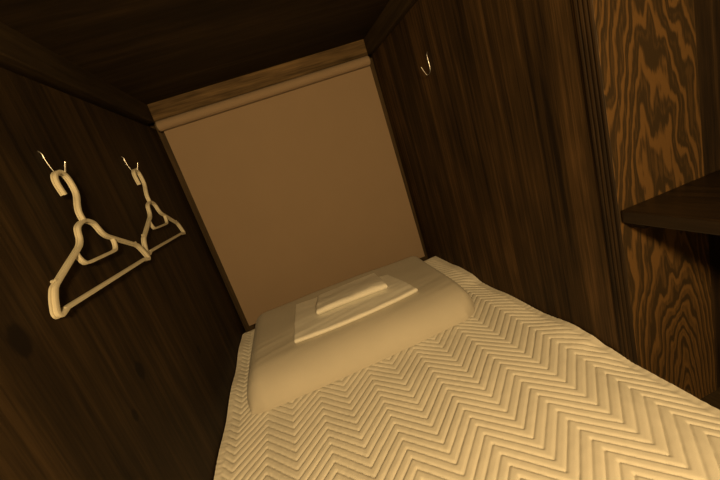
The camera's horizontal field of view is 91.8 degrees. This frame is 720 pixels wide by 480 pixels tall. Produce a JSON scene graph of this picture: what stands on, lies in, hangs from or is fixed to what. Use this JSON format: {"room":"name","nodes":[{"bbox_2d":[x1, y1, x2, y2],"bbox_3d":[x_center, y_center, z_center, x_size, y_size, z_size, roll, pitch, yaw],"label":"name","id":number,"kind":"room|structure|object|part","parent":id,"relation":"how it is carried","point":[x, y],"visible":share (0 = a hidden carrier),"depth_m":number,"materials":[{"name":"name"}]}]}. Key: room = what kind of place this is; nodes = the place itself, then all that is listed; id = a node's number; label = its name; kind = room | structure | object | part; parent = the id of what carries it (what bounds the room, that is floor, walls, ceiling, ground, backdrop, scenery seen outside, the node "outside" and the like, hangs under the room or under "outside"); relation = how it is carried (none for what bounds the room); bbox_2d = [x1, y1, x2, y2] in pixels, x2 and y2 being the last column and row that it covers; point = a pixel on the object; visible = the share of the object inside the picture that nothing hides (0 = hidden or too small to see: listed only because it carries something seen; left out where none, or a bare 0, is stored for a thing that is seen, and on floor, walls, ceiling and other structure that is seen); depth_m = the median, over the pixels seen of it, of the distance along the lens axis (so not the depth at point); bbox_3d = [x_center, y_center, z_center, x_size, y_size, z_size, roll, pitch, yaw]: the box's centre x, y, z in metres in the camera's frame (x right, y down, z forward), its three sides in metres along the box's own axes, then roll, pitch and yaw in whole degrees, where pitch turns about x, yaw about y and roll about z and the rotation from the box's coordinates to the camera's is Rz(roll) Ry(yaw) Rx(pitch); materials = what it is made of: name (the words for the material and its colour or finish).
{"room":"capsule hotel pod","nodes":[
{"label":"capsule hotel pod","id":0,"kind":"room"},
{"bbox_2d":[0,67,245,479],"bbox_3d":[-0.422,0.274,0.522,0.030,1.157,2.400,-21,14,-10],"label":"wall","id":1,"kind":"structure","parent":0,"point":[134,382],"depth_m":0.67,"materials":[{"name":"brown wood"}]},
{"bbox_2d":[38,150,65,176],"bbox_3d":[-0.570,-0.145,0.651,0.036,0.055,0.004,-21,14,-10],"label":"wall hook","id":2,"kind":"object","parent":1,"relation":"attached to","point":[40,152],"visible":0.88,"depth_m":0.65,"materials":[{"name":"silver metal"}]},
{"bbox_2d":[48,170,150,318],"bbox_3d":[-0.524,-0.022,0.670,0.012,0.230,0.374,-20,14,-8],"label":"clothes hanger","id":3,"kind":"object","parent":2,"relation":"hanging from","point":[56,312],"visible":1,"depth_m":0.64,"materials":[{"name":"beige plastic"}]},
{"bbox_3d":[-0.510,0.022,0.682,0.011,0.134,0.374,-20,14,-8],"label":"shoulder frame","id":4,"kind":"part","parent":3,"relation":"part of","materials":[{"name":"beige plastic"}]},
{"bbox_2d":[121,156,137,171],"bbox_3d":[-0.665,-0.222,1.015,0.036,0.055,0.004,-21,14,-10],"label":"wall hook","id":5,"kind":"object","parent":1,"relation":"attached to","point":[121,156],"visible":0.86,"depth_m":1.01,"materials":[{"name":"silver metal"}]},
{"bbox_2d":[131,168,185,254],"bbox_3d":[-0.620,-0.097,1.040,0.011,0.240,0.363,-20,14,-9],"label":"clothes hanger","id":6,"kind":"object","parent":5,"relation":"hanging from","point":[148,224],"visible":0.94,"depth_m":1.02,"materials":[{"name":"beige plastic"}]},
{"bbox_3d":[-0.605,-0.052,1.052,0.011,0.137,0.361,-20,14,-9],"label":"shoulder frame","id":7,"kind":"part","parent":6,"relation":"part of","materials":[{"name":"beige plastic"}]},
{"bbox_2d":[0,0,389,108],"bbox_3d":[0.011,-0.620,0.467,1.550,0.075,2.400,-21,14,-10],"label":"ceiling","id":8,"kind":"structure","parent":0,"point":[152,51],"depth_m":1.00,"materials":[{"name":"brown wood"}]},
{"bbox_2d":[149,45,368,324],"bbox_3d":[-0.266,-0.172,1.717,1.030,1.300,0.038,-21,14,-10],"label":"wall","id":9,"kind":"structure","parent":0,"point":[152,124],"depth_m":1.48,"materials":[{"name":"brown wood"}]},
{"bbox_2d":[154,121,254,331],"bbox_3d":[-0.668,0.043,1.617,0.045,1.195,0.034,-21,14,-10],"label":"trim","id":10,"kind":"structure","parent":9,"relation":"attached to","point":[161,134],"depth_m":1.57,"materials":[{"name":"brown wood"}]},
{"bbox_2d":[147,39,367,121],"bbox_3d":[-0.420,-0.700,1.527,0.961,0.096,0.062,-21,14,-10],"label":"trim","id":11,"kind":"structure","parent":9,"relation":"attached to","point":[182,103],"depth_m":1.49,"materials":[{"name":"brown wood"}]},
{"bbox_2d":[155,56,424,325],"bbox_3d":[-0.246,-0.206,1.611,0.958,0.999,0.044,-21,14,-10],"label":"roller blind","id":12,"kind":"object","parent":9,"relation":"attached to","point":[296,186],"visible":0.96,"depth_m":1.61,"materials":[{"name":"beige fabric"}]},
{"bbox_2d":[370,58,427,260],"bbox_3d":[0.212,-0.290,1.778,0.045,1.200,0.034,-21,14,-10],"label":"trim","id":13,"kind":"structure","parent":9,"relation":"attached to","point":[372,66],"depth_m":1.72,"materials":[{"name":"brown wood"}]},
{"bbox_2d":[369,0,620,353],"bbox_3d":[0.553,-0.340,1.303,0.460,1.320,1.162,-21,14,-10],"label":"wall","id":14,"kind":"structure","parent":0,"point":[494,147],"depth_m":0.97,"materials":[{"name":"brown wood"}]},
{"bbox_2d":[364,0,416,54],"bbox_3d":[0.314,-0.677,0.481,0.026,0.076,2.300,-21,14,-10],"label":"trim","id":15,"kind":"structure","parent":14,"relation":"attached to","point":[394,11],"depth_m":1.31,"materials":[{"name":"brown wood"}]},
{"bbox_2d":[421,52,430,74],"bbox_3d":[0.218,-0.589,1.167,0.038,0.072,0.004,-21,14,-10],"label":"wall hook","id":16,"kind":"object","parent":14,"relation":"attached to","point":[426,52],"visible":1,"depth_m":1.17,"materials":[{"name":"silver metal"}]},
{"bbox_2d":[571,0,637,364],"bbox_3d":[0.488,-0.137,0.699,0.005,1.280,0.041,-21,14,-10],"label":"trim","id":17,"kind":"structure","parent":14,"relation":"attached to","point":[583,13],"depth_m":0.69,"materials":[{"name":"brown wood"}]},
{"bbox_2d":[592,0,716,398],"bbox_3d":[0.591,-0.196,0.712,0.229,1.320,0.034,-21,14,-10],"label":"wall","id":18,"kind":"structure","parent":0,"point":[647,49],"depth_m":0.70,"materials":[{"name":"brown wood"}]},
{"bbox_2d":[694,0,719,387],"bbox_3d":[0.804,-0.276,0.753,0.228,1.320,0.032,-21,14,-10],"label":"wall","id":19,"kind":"structure","parent":0,"point":[706,12],"depth_m":0.71,"materials":[{"name":"brown wood"}]},
{"bbox_2d":[700,387,719,409],"bbox_3d":[0.431,0.573,0.792,1.490,0.040,2.400,-21,14,-10],"label":"floor","id":20,"kind":"structure","parent":0,"point":[713,399],"depth_m":0.86,"materials":[{"name":"brown wood"}]},
{"bbox_3d":[0.186,0.544,0.793,0.973,0.160,1.970,-21,14,-10],"label":"mattress","id":21,"kind":"object","parent":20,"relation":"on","visible":0},
{"bbox_2d":[214,256,719,479],"bbox_3d":[0.152,0.439,0.770,0.992,0.062,1.992,-21,14,-10],"label":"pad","id":22,"kind":"object","parent":21,"relation":"on","point":[513,390],"visible":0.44,"depth_m":0.81,"materials":[{"name":"white fabric"}]},
{"bbox_2d":[247,256,474,414],"bbox_3d":[-0.034,0.272,1.371,0.844,0.099,0.676,-21,14,-10],"label":"pillow","id":23,"kind":"object","parent":22,"relation":"on","point":[282,370],"visible":0.78,"depth_m":1.11,"materials":[{"name":"white fabric"}]},
{"bbox_2d":[294,275,417,342],"bbox_3d":[-0.043,0.230,1.341,0.453,0.034,0.384,-21,14,-10],"label":"sheet","id":24,"kind":"object","parent":23,"relation":"on","point":[307,324],"visible":0.7,"depth_m":1.22,"materials":[{"name":"white fabric"}]},
{"bbox_2d":[316,273,387,314],"bbox_3d":[-0.045,0.200,1.367,0.287,0.048,0.242,-21,14,-10],"label":"folded towel","id":25,"kind":"object","parent":24,"relation":"on","point":[370,284],"visible":1,"depth_m":1.29,"materials":[{"name":"white fabric"}]},
{"bbox_3d":[-0.653,-0.292,0.361,0.062,0.103,2.400,-21,14,-10],"label":"wall","id":26,"kind":"structure","parent":0,"visible":0},
{"bbox_2d":[0,22,153,124],"bbox_3d":[-0.596,-0.307,0.320,0.040,0.076,2.300,-21,14,-10],"label":"trim","id":27,"kind":"structure","parent":26,"relation":"attached to","point":[21,55],"depth_m":0.82,"materials":[{"name":"brown wood"}]},
{"bbox_3d":[0.951,-0.265,0.529,0.040,1.320,0.463,-21,14,-10],"label":"wall","id":28,"kind":"structure","parent":0,"visible":0},
{"bbox_2d":[621,170,719,234],"bbox_3d":[0.776,-0.071,0.523,0.416,0.045,0.456,-21,14,-10],"label":"corner shelf","id":29,"kind":"object","parent":28,"relation":"attached to","point":[693,206],"visible":1,"depth_m":0.64,"materials":[{"name":"brown wood"}]}
]}

